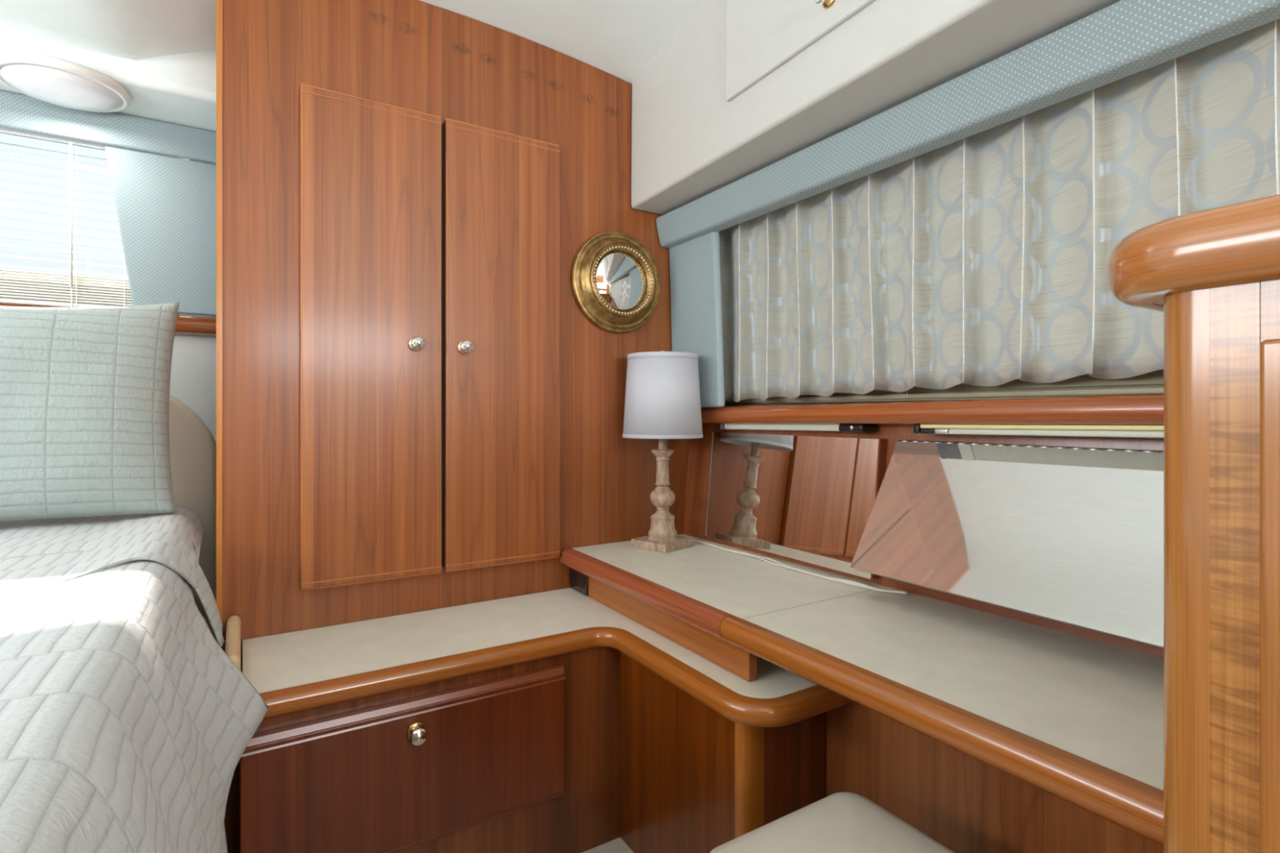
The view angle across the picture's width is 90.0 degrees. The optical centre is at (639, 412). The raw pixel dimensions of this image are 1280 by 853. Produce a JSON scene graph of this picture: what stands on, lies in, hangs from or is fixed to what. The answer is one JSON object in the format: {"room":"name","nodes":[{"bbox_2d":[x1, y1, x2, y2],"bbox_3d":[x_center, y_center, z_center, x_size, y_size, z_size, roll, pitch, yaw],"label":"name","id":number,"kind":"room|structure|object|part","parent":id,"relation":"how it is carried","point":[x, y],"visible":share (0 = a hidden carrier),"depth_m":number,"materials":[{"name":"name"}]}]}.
{"room":"ship interior","nodes":[
{"label":"ship interior","id":0,"kind":"room"},
{"bbox_2d":[0,160,216,442],"bbox_3d":[-1.420,-0.068,1.861,3.150,2.065,0.060,0,0,-32],"label":"wall","id":1,"kind":"structure","parent":0,"point":[193,382],"depth_m":1.89,"materials":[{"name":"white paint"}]},
{"bbox_2d":[0,127,181,315],"bbox_3d":[-1.650,-0.512,1.615,0.800,0.485,0.055,0,0,-32],"label":"blind","id":2,"kind":"object","parent":1,"relation":"attached to","point":[14,281],"visible":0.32,"depth_m":1.69,"materials":[{"name":"white plastic"}]},
{"bbox_3d":[-1.498,-0.495,1.701,0.002,0.450,0.004,0,0,-32],"label":"ladder cord","id":3,"kind":"part","parent":2,"relation":"part of","materials":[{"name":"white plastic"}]},
{"bbox_3d":[-1.655,-0.284,1.623,0.790,0.011,0.028,0,0,-32],"label":"rail","id":4,"kind":"part","parent":2,"relation":"part of","materials":[{"name":"white plastic"}]},
{"bbox_3d":[-1.655,-0.740,1.623,0.800,0.030,0.035,0,0,-32],"label":"head rail","id":5,"kind":"part","parent":2,"relation":"part of","materials":[{"name":"white plastic"}]},
{"bbox_3d":[-1.413,-0.495,1.754,0.002,0.450,0.004,0,0,-32],"label":"ladder cord","id":6,"kind":"part","parent":2,"relation":"part of","materials":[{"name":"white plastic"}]},
{"bbox_2d":[0,130,195,160],"bbox_3d":[-1.690,-0.558,1.688,0.850,0.403,0.050,0,0,-32],"label":"window","id":7,"kind":"structure","parent":1,"relation":"in","point":[0,131],"depth_m":1.76,"materials":[{"name":"white"}]},
{"bbox_2d":[0,30,216,131],"bbox_3d":[-1.768,-0.900,1.426,2.000,0.180,0.308,0,0,-32],"label":"ceiling","id":8,"kind":"structure","parent":1,"relation":"attached to","point":[180,89],"depth_m":1.62,"materials":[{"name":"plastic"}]},
{"bbox_2d":[0,303,216,336],"bbox_3d":[-1.853,-0.252,1.515,1.850,0.050,0.070,0,0,-32],"label":"trim","id":9,"kind":"structure","parent":1,"relation":"attached to","point":[185,325],"depth_m":1.84,"materials":[{"name":"brown wood"}]},
{"bbox_2d":[0,89,216,164],"bbox_3d":[-1.655,-0.763,1.575,1.450,0.092,0.022,0,0,-32],"label":"valance","id":10,"kind":"object","parent":1,"relation":"attached to","point":[20,112],"visible":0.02,"depth_m":1.71,"materials":[{"name":"teal fabric"}]},
{"bbox_2d":[105,146,216,315],"bbox_3d":[-1.241,-0.497,1.843,0.464,0.437,0.022,0,0,-32],"label":"panel","id":11,"kind":"object","parent":10,"relation":"hanging from","point":[166,206],"visible":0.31,"depth_m":1.78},
{"bbox_2d":[0,0,703,83],"bbox_3d":[-0.415,-1.085,0.242,3.150,0.468,4.050,0,0,-32],"label":"ceiling","id":12,"kind":"structure","parent":0,"point":[619,38],"depth_m":1.57,"materials":[{"name":"paint"}]},
{"bbox_2d":[0,51,131,112],"bbox_3d":[-1.411,-0.791,1.567,0.260,0.042,0.260,0,0,-32],"label":"ceiling light","id":13,"kind":"object","parent":12,"relation":"attached to","point":[56,81],"visible":1,"depth_m":1.52,"materials":[{"name":"white plastic"}]},
{"bbox_2d":[582,837,633,852],"bbox_3d":[-0.428,0.985,0.264,3.150,0.040,4.000,0,0,-32],"label":"floor","id":14,"kind":"structure","parent":0,"point":[616,846],"depth_m":1.42,"materials":[{"name":"beige carpet"}]},
{"bbox_2d":[168,395,216,639],"bbox_3d":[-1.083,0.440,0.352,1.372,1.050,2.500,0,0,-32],"label":"headboard","id":15,"kind":"object","parent":14,"relation":"on","point":[193,446],"visible":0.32,"depth_m":1.70,"materials":[{"name":"beige fabric"}]},
{"bbox_2d":[0,506,268,852],"bbox_3d":[-0.998,0.589,0.331,1.418,0.702,2.456,0,0,-32],"label":"coverlet","id":16,"kind":"object","parent":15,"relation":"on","point":[126,726],"visible":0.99,"depth_m":0.72,"materials":[{"name":"white fabric"}]},
{"bbox_2d":[0,302,179,520],"bbox_3d":[-1.433,-0.020,1.369,0.720,0.513,0.200,0,0,-32],"label":"pillow","id":17,"kind":"object","parent":16,"relation":"on","point":[85,391],"visible":1,"depth_m":1.42,"materials":[{"name":"white fabric"}]},
{"bbox_2d":[216,0,689,852],"bbox_3d":[-0.364,-0.017,1.682,1.394,1.963,0.380,0,0,-16],"label":"wardrobe","id":18,"kind":"object","parent":14,"relation":"on","point":[420,408],"visible":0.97,"depth_m":1.52,"materials":[{"name":"brown wood"}]},
{"bbox_3d":[-0.617,-0.165,1.487,0.304,1.105,0.020,0,0,-32],"label":"door","id":19,"kind":"part","parent":18,"relation":"part of","materials":[{"name":"brown wood"}]},
{"bbox_3d":[-0.523,-0.163,1.510,0.032,0.032,0.028,0,0,-32],"label":"knob","id":20,"kind":"part","parent":18,"relation":"part of","materials":[{"name":"silver metal"}]},
{"bbox_3d":[-0.425,-0.161,1.571,0.032,0.032,0.028,0,0,-32],"label":"knob","id":21,"kind":"part","parent":18,"relation":"part of","materials":[{"name":"silver metal"}]},
{"bbox_3d":[-0.349,-0.165,1.653,0.306,1.105,0.020,0,0,-32],"label":"door","id":22,"kind":"part","parent":18,"relation":"part of","materials":[{"name":"brown wood"}]},
{"bbox_2d":[571,231,660,333],"bbox_3d":[-0.056,-0.372,1.819,0.290,0.290,0.046,0,0,-32],"label":"convex mirror","id":23,"kind":"object","parent":18,"relation":"attached to","point":[615,281],"visible":1,"depth_m":1.80,"materials":[{"name":"gold metal"}]},
{"bbox_3d":[-0.050,-0.372,1.809,0.173,0.173,0.016,0,0,-32],"label":"convex glass","id":24,"kind":"part","parent":23,"relation":"part of","materials":[{"name":"white mirror"}]},
{"bbox_2d":[240,647,825,852],"bbox_3d":[-0.249,0.742,1.279,0.934,0.446,0.760,0,0,-32],"label":"base cabinet","id":25,"kind":"object","parent":14,"relation":"on","point":[580,751],"visible":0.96,"depth_m":1.22,"materials":[{"name":"brown wood"}]},
{"bbox_2d":[224,615,240,670],"bbox_3d":[-0.789,0.523,1.242,0.025,0.194,0.252,0,0,-32],"label":"pad","id":26,"kind":"object","parent":25,"relation":"attached to","point":[233,640],"visible":0.35,"depth_m":1.22,"materials":[{"name":"beige wood"}]},
{"bbox_3d":[-0.407,0.594,1.175,0.032,0.032,0.028,0,0,-32],"label":"knob","id":27,"kind":"part","parent":25,"relation":"part of","materials":[{"name":"silver metal"}]},
{"bbox_2d":[242,587,853,728],"bbox_3d":[-0.227,0.500,1.247,0.930,0.038,0.837,0,0,-32],"label":"ledge","id":28,"kind":"object","parent":25,"relation":"on","point":[303,670],"visible":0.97,"depth_m":1.28,"materials":[{"name":"beige laminate"}]},
{"bbox_3d":[0.146,0.742,1.337,0.202,0.446,0.397,0,0,-32],"label":"panel","id":29,"kind":"part","parent":25,"relation":"part of","materials":[{"name":"brown wood"}]},
{"bbox_3d":[0.191,0.742,1.117,0.047,0.446,0.022,0,0,-32],"label":"corner post","id":30,"kind":"part","parent":25,"relation":"part of","materials":[{"name":"brown wood"}]},
{"bbox_3d":[0.277,0.742,1.171,0.154,0.446,0.022,0,0,-32],"label":"panel","id":31,"kind":"part","parent":25,"relation":"part of","materials":[{"name":"brown wood"}]},
{"bbox_2d":[710,791,955,852],"bbox_3d":[0.276,0.752,0.732,0.304,0.425,0.352,0,0,-32],"label":"stool","id":32,"kind":"object","parent":14,"relation":"on","point":[842,822],"visible":1,"depth_m":0.83,"materials":[{"name":"beige leather"}]},
{"bbox_2d":[587,577,1163,852],"bbox_3d":[0.245,0.690,1.237,0.186,0.550,1.353,0,0,-32],"label":"panel","id":33,"kind":"object","parent":14,"relation":"on","point":[966,804],"visible":0.33,"depth_m":1.02,"materials":[{"name":"brown wood"}]},
{"bbox_2d":[569,568,588,595],"bbox_3d":[-0.165,0.448,1.713,0.009,0.064,0.100,0,0,-32],"label":"power outlet","id":34,"kind":"object","parent":33,"relation":"attached to","point":[579,581],"visible":0.84,"depth_m":1.70,"materials":[{"name":"black plastic"}]},
{"bbox_2d":[570,570,575,584],"bbox_3d":[-0.181,0.448,1.732,0.002,0.032,0.028,0,0,-32],"label":"socket","id":35,"kind":"object","parent":34,"relation":"attached to","point":[572,572],"depth_m":1.73,"materials":[{"name":"black plastic"}]},
{"bbox_2d":[579,575,584,589],"bbox_3d":[-0.153,0.448,1.688,0.002,0.032,0.028,0,0,-32],"label":"socket","id":36,"kind":"object","parent":34,"relation":"attached to","point":[581,577],"depth_m":1.69,"materials":[{"name":"black plastic"}]},
{"bbox_2d":[559,533,1163,846],"bbox_3d":[0.335,0.395,1.290,0.463,0.044,1.358,0,0,-32],"label":"countertop","id":37,"kind":"structure","parent":33,"relation":"on","point":[1078,720],"depth_m":0.96,"materials":[{"name":"beige laminate"}]},
{"bbox_2d":[622,350,702,552],"bbox_3d":[0.063,0.100,1.786,0.224,0.546,0.224,0,0,-32],"label":"table lamp","id":38,"kind":"object","parent":37,"relation":"on","point":[662,403],"visible":1,"depth_m":1.71,"materials":[{"name":"white fabric"}]},
{"bbox_3d":[0.063,-0.045,1.786,0.223,0.229,0.223,0,0,-32],"label":"lamp shade","id":39,"kind":"part","parent":38,"relation":"part of","materials":[{"name":"grey fabric"}]},
{"bbox_2d":[693,540,907,594],"bbox_3d":[0.331,0.369,1.582,0.051,0.009,0.704,0,0,-37],"label":"lamp cord","id":40,"kind":"object","parent":37,"relation":"on","point":[780,564],"visible":0.87,"depth_m":1.47,"materials":[{"name":"white plastic"}]},
{"bbox_3d":[0.316,0.690,1.281,0.020,0.550,1.353,0,0,-32],"label":"kneehole panel","id":41,"kind":"part","parent":33,"relation":"part of","materials":[{"name":"brown wood"}]},
{"bbox_2d":[1106,194,1279,852],"bbox_3d":[0.901,0.409,0.153,0.547,1.112,1.209,0,0,-32],"label":"wooden partition","id":42,"kind":"object","parent":14,"relation":"on","point":[1213,274],"visible":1,"depth_m":0.46,"materials":[{"name":"brown wood"}]},
{"bbox_3d":[0.563,0.425,0.232,0.014,0.950,0.500,0,0,-32],"label":"door","id":43,"kind":"part","parent":42,"relation":"part of","materials":[{"name":"brown wood"}]},
{"bbox_2d":[724,403,844,405],"bbox_3d":[0.888,-0.117,1.081,0.050,2.165,4.000,0,0,-32],"label":"wall","id":44,"kind":"structure","parent":0,"point":[825,403],"depth_m":1.80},
{"bbox_2d":[717,423,878,432],"bbox_3d":[0.371,0.037,1.620,0.059,0.023,0.510,0,0,-32],"label":"tube light","id":45,"kind":"object","parent":44,"relation":"attached to","point":[861,428],"visible":0.97,"depth_m":1.54,"materials":[{"name":"beige plastic"}]},
{"bbox_2d":[724,399,979,404],"bbox_3d":[0.730,-0.311,1.195,0.031,0.578,1.860,0,0,-32],"label":"window","id":46,"kind":"structure","parent":44,"relation":"in","point":[972,399],"depth_m":1.58,"materials":[{"name":"beige paint"}]},
{"bbox_2d":[631,0,1120,214],"bbox_3d":[0.873,-0.912,0.600,0.479,0.649,3.098,0,0,-32],"label":"locker","id":47,"kind":"object","parent":44,"relation":"attached to","point":[741,87],"visible":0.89,"depth_m":1.30,"materials":[{"name":"beige plastic"}]},
{"bbox_3d":[0.351,-0.829,1.176,0.013,0.252,0.629,0,0,-29],"label":"locker door","id":48,"kind":"part","parent":47,"relation":"part of","materials":[{"name":"beige plastic"}]},
{"bbox_3d":[0.331,-0.758,1.160,0.028,0.033,0.033,0,0,-32],"label":"knob","id":49,"kind":"part","parent":47,"relation":"part of","materials":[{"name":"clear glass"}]},
{"bbox_2d":[656,0,1279,248],"bbox_3d":[0.633,-0.537,1.039,0.081,0.088,2.098,0,0,-32],"label":"valance","id":50,"kind":"object","parent":47,"relation":"attached to","point":[1123,38],"visible":0.92,"depth_m":1.06,"materials":[{"name":"teal fabric"}]},
{"bbox_2d":[669,231,724,407],"bbox_3d":[0.160,-0.257,1.846,0.036,0.486,0.228,0,0,-32],"label":"panel","id":51,"kind":"object","parent":50,"relation":"hanging from","point":[695,300],"visible":0.71,"depth_m":1.80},
{"bbox_2d":[719,18,1279,402],"bbox_3d":[0.649,-0.297,1.160,0.068,0.537,1.592,0,0,-32],"label":"pleated curtain","id":52,"kind":"object","parent":47,"relation":"hanging from","point":[980,259],"visible":0.85,"depth_m":1.15,"materials":[{"name":"fabric"}]},
{"bbox_2d":[683,404,1163,657],"bbox_3d":[0.809,0.190,1.002,0.054,0.420,2.353,0,0,-34],"label":"frame","id":53,"kind":"object","parent":44,"relation":"attached to","point":[700,449],"visible":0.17,"depth_m":1.41,"materials":[{"name":"brown wood"}]},
{"bbox_2d":[704,431,887,579],"bbox_3d":[0.365,0.208,1.632,0.056,0.300,0.578,0,0,-32],"label":"mirror","id":54,"kind":"object","parent":53,"relation":"attached to","point":[807,499],"visible":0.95,"depth_m":1.57,"materials":[{"name":"clear glass"}]},
{"bbox_2d":[850,440,1163,648],"bbox_3d":[0.654,0.189,1.073,0.164,0.260,0.610,0,0,-32],"label":"mirror","id":55,"kind":"object","parent":53,"relation":"attached to","point":[1071,535],"visible":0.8,"depth_m":1.06,"materials":[{"name":"clear glass"}]},
{"bbox_2d":[701,394,1163,424],"bbox_3d":[0.706,-0.002,1.143,0.158,0.070,1.998,0,0,-32],"label":"trim","id":56,"kind":"structure","parent":44,"relation":"attached to","point":[1144,409],"depth_m":1.17,"materials":[{"name":"brown wood"}]},
{"bbox_2d":[724,368,1163,404],"bbox_3d":[0.715,-0.282,1.162,0.028,0.515,1.820,0,0,-32],"label":"window sill","id":57,"kind":"structure","parent":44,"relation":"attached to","point":[1150,383],"depth_m":1.19,"materials":[{"name":"beige"}]},
{"bbox_3d":[0.716,-0.034,1.163,0.024,0.012,1.820,0,0,-32],"label":"rail","id":58,"kind":"part","parent":57,"relation":"part of","materials":[{"name":"beige"}]},
{"bbox_2d":[897,580,1163,657],"bbox_3d":[0.801,0.354,1.017,0.053,0.037,0.844,0,0,-34],"label":"trim","id":59,"kind":"structure","parent":44,"relation":"attached to","point":[906,588],"depth_m":1.13,"materials":[{"name":"brown wood"}]},
{"bbox_2d":[913,424,1163,437],"bbox_3d":[0.724,0.030,1.074,0.085,0.026,0.538,0,0,-32],"label":"tube light","id":60,"kind":"object","parent":44,"relation":"attached to","point":[1076,430],"visible":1,"depth_m":1.07,"materials":[{"name":"beige plastic"}]}
]}

